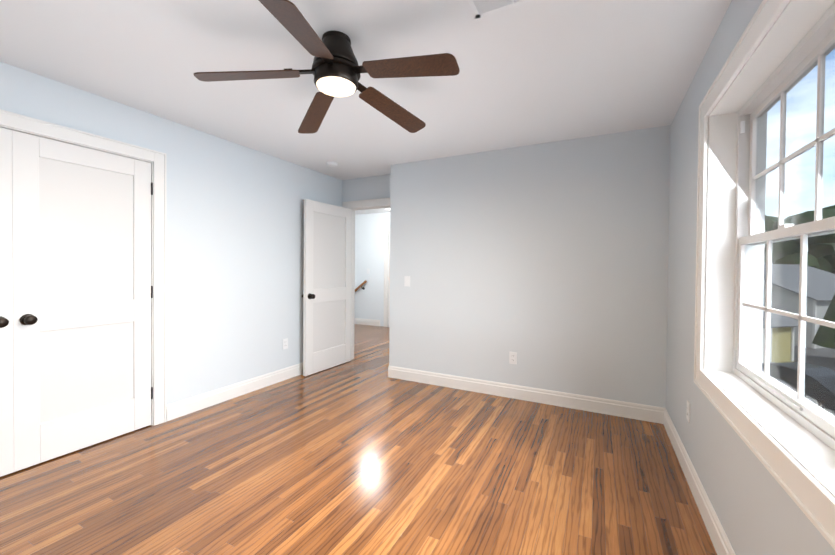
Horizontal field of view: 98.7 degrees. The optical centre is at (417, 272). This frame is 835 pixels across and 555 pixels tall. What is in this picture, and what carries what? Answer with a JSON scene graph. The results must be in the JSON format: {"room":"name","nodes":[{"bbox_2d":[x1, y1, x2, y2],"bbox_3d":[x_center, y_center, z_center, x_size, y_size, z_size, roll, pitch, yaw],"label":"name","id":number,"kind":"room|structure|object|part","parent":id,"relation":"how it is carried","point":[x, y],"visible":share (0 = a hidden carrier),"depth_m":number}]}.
{"room":"empty bedroom","nodes":[
{"label":"empty bedroom","id":0,"kind":"room"},
{"bbox_2d":[0,61,341,404],"bbox_3d":[-2.096,-0.014,2.898,0.120,2.440,4.720,1,1,27],"label":"wall","id":1,"kind":"structure","parent":0,"point":[235,225],"depth_m":3.28},
{"bbox_2d":[0,127,13,476],"bbox_3d":[-2.611,0.180,1.820,0.178,2.053,0.751,1,1,27],"label":"closet door","id":2,"kind":"structure","parent":1,"relation":"in","point":[6,368],"depth_m":2.12},
{"bbox_2d":[12,130,152,471],"bbox_3d":[-2.271,0.175,2.490,0.178,2.053,0.751,1,1,27],"label":"closet door","id":3,"kind":"structure","parent":1,"relation":"in","point":[81,239],"depth_m":2.42},
{"bbox_2d":[0,109,165,425],"bbox_3d":[-2.469,0.169,2.170,0.120,2.085,1.530,1,1,27],"label":"door frame","id":4,"kind":"structure","parent":1,"relation":"attached to","point":[18,130],"depth_m":2.80},
{"bbox_2d":[166,362,302,420],"bbox_3d":[-1.533,1.133,3.891,0.016,0.130,2.215,1,1,27],"label":"baseboard","id":5,"kind":"structure","parent":1,"relation":"attached to","point":[174,410],"depth_m":3.38},
{"bbox_2d":[283,338,287,349],"bbox_3d":[-1.475,0.797,4.003,0.008,0.115,0.070,1,1,27],"label":"electrical outlet plate","id":6,"kind":"object","parent":1,"relation":"attached to","point":[285,343],"visible":1,"depth_m":4.00},
{"bbox_2d":[0,324,716,554],"bbox_3d":[-0.609,1.260,3.622,5.770,0.100,7.340,1,1,27],"label":"floor","id":7,"kind":"structure","parent":0,"point":[361,453],"depth_m":2.10},
{"bbox_2d":[0,0,731,214],"bbox_3d":[-1.634,-1.296,4.123,8.120,0.100,7.340,1,1,27],"label":"ceiling","id":8,"kind":"structure","parent":0,"point":[533,72],"depth_m":2.09},
{"bbox_2d":[193,0,459,133],"bbox_3d":[-0.379,-1.064,1.846,1.231,0.285,1.270,1,1,27],"label":"ceiling fan","id":9,"kind":"object","parent":8,"relation":"hanging from","point":[336,70],"visible":1,"depth_m":1.76},
{"bbox_2d":[326,162,337,166],"bbox_3d":[-0.969,-1.222,4.066,0.128,0.034,0.128,1,1,27],"label":"smoke detector","id":10,"kind":"object","parent":8,"relation":"attached to","point":[332,164],"visible":1,"depth_m":4.03},
{"bbox_2d":[468,0,532,18],"bbox_3d":[0.399,-1.191,1.526,0.360,0.013,0.170,1,1,27],"label":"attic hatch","id":11,"kind":"object","parent":8,"relation":"in","point":[480,8],"visible":1,"depth_m":1.60},
{"bbox_2d":[342,174,390,201],"bbox_3d":[-0.622,-0.024,4.729,1.090,2.440,0.120,1,1,27],"label":"wall","id":12,"kind":"structure","parent":0,"point":[371,187],"depth_m":4.67},
{"bbox_2d":[342,197,390,359],"bbox_3d":[-0.534,0.127,4.686,1.010,2.140,0.170,1,1,27],"label":"door frame","id":13,"kind":"structure","parent":12,"relation":"attached to","point":[352,279],"depth_m":4.85},
{"bbox_2d":[302,199,351,375],"bbox_3d":[-1.095,0.173,4.457,0.178,2.028,0.814,1,1,29],"label":"room door","id":14,"kind":"structure","parent":13,"relation":"attached to","point":[326,295],"depth_m":4.40},
{"bbox_3d":[-0.501,0.127,4.750,1.010,2.140,0.025,1,1,27],"label":"hall door trim casing","id":15,"kind":"part","parent":13,"relation":"part of"},
{"bbox_2d":[355,212,389,325],"bbox_3d":[-1.186,1.931,7.993,5.540,6.440,0.120,1,1,27],"label":"wall","id":16,"kind":"structure","parent":0,"point":[369,253],"depth_m":7.82},
{"bbox_2d":[355,280,366,291],"bbox_3d":[-2.177,1.075,8.367,2.418,1.854,0.100,1,1,27],"label":"handrail","id":17,"kind":"object","parent":16,"relation":"attached to","point":[361,285],"visible":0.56,"depth_m":7.85},
{"bbox_2d":[354,318,379,325],"bbox_3d":[-1.985,2.118,6.928,5.755,2.182,2.536,1,1,27],"label":"baseboard","id":18,"kind":"structure","parent":16,"relation":"attached to","point":[372,322],"depth_m":7.86},
{"bbox_2d":[384,226,389,326],"bbox_3d":[-0.267,0.095,7.430,1.000,2.140,0.025,1,1,27],"label":"door frame","id":19,"kind":"structure","parent":16,"relation":"attached to","point":[386,232],"depth_m":7.62},
{"bbox_3d":[-0.263,0.140,7.440,0.800,2.030,0.004,1,1,27],"label":"hall door panel trim","id":20,"kind":"part","parent":19,"relation":"part of"},
{"bbox_2d":[389,125,670,407],"bbox_3d":[1.066,0.004,3.681,2.870,2.440,0.460,1,1,27],"label":"wall","id":21,"kind":"structure","parent":0,"point":[547,263],"depth_m":3.37},
{"bbox_2d":[404,276,409,286],"bbox_3d":[-0.116,0.099,4.018,0.070,0.115,0.012,1,1,27],"label":"switch plate","id":22,"kind":"object","parent":21,"relation":"attached to","point":[406,280],"visible":1,"depth_m":4.01},
{"bbox_2d":[509,352,516,363],"bbox_3d":[0.931,0.835,3.494,0.070,0.115,0.008,1,1,27],"label":"outlet","id":23,"kind":"object","parent":21,"relation":"attached to","point":[512,357],"visible":1,"depth_m":3.49},
{"bbox_2d":[388,366,661,423],"bbox_3d":[0.834,1.158,3.541,2.646,0.130,0.016,1,1,27],"label":"baseboard","id":24,"kind":"structure","parent":21,"relation":"attached to","point":[636,411],"depth_m":3.38},
{"bbox_2d":[666,0,834,554],"bbox_3d":[1.178,0.038,0.977,0.220,2.440,4.260,1,1,27],"label":"wall","id":25,"kind":"structure","parent":0,"point":[757,509],"depth_m":1.82},
{"bbox_2d":[686,400,690,422],"bbox_3d":[1.654,0.847,2.189,0.008,0.115,0.070,1,1,27],"label":"electrical outlet plate","id":26,"kind":"object","parent":25,"relation":"attached to","point":[688,411],"visible":1,"depth_m":2.17},
{"bbox_2d":[662,407,735,554],"bbox_3d":[1.090,1.191,1.098,0.016,0.130,4.140,1,1,27],"label":"baseboard","id":27,"kind":"structure","parent":25,"relation":"attached to","point":[712,523],"depth_m":1.88},
{"bbox_2d":[694,0,834,549],"bbox_3d":[1.062,-0.146,1.012,0.025,1.525,2.160,1,1,27],"label":"window trim","id":28,"kind":"structure","parent":25,"relation":"in","point":[811,496],"depth_m":1.34},
{"bbox_2d":[703,0,834,496],"bbox_3d":[1.127,-0.142,0.979,0.129,1.359,1.988,1,1,27],"label":"window frame","id":29,"kind":"structure","parent":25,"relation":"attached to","point":[787,32],"depth_m":1.75},
{"bbox_2d":[732,2,834,450],"bbox_3d":[1.444,-0.147,1.367,0.105,1.325,0.980,1,1,27],"label":"window","id":30,"kind":"structure","parent":25,"relation":"in","point":[812,49],"depth_m":1.45},
{"label":"outside","id":31,"kind":"structure","parent":0,"visible":0},
{"bbox_2d":[794,346,834,414],"bbox_3d":[58.338,5.541,26.457,200.000,0.200,220.000,1,1,27],"label":"ground","id":32,"kind":"structure","parent":31,"point":[821,357],"depth_m":21.96},
{"bbox_2d":[762,305,797,362],"bbox_3d":[15.338,3.010,22.010,9.700,4.222,7.770,0,1,-13],"label":"house","id":33,"kind":"structure","parent":32,"relation":"on","point":[791,341],"depth_m":19.45},
{"bbox_2d":[762,361,834,409],"bbox_3d":[15.516,4.492,15.004,1.780,1.424,4.609,0,1,-13],"label":"bush","id":34,"kind":"object","parent":32,"relation":"on","point":[815,377],"depth_m":13.82},
{"bbox_2d":[763,264,834,348],"bbox_3d":[30.075,2.198,31.246,9.700,5.874,12.760,0,1,-13],"label":"neighbouring house","id":35,"kind":"structure","parent":32,"relation":"on","point":[811,291],"depth_m":26.16},
{"bbox_2d":[764,205,834,348],"bbox_3d":[69.110,-3.403,42.938,114.682,17.467,85.071,1,1,27],"label":"trees","id":36,"kind":"object","parent":32,"relation":"on","point":[812,247],"depth_m":45.56}
]}

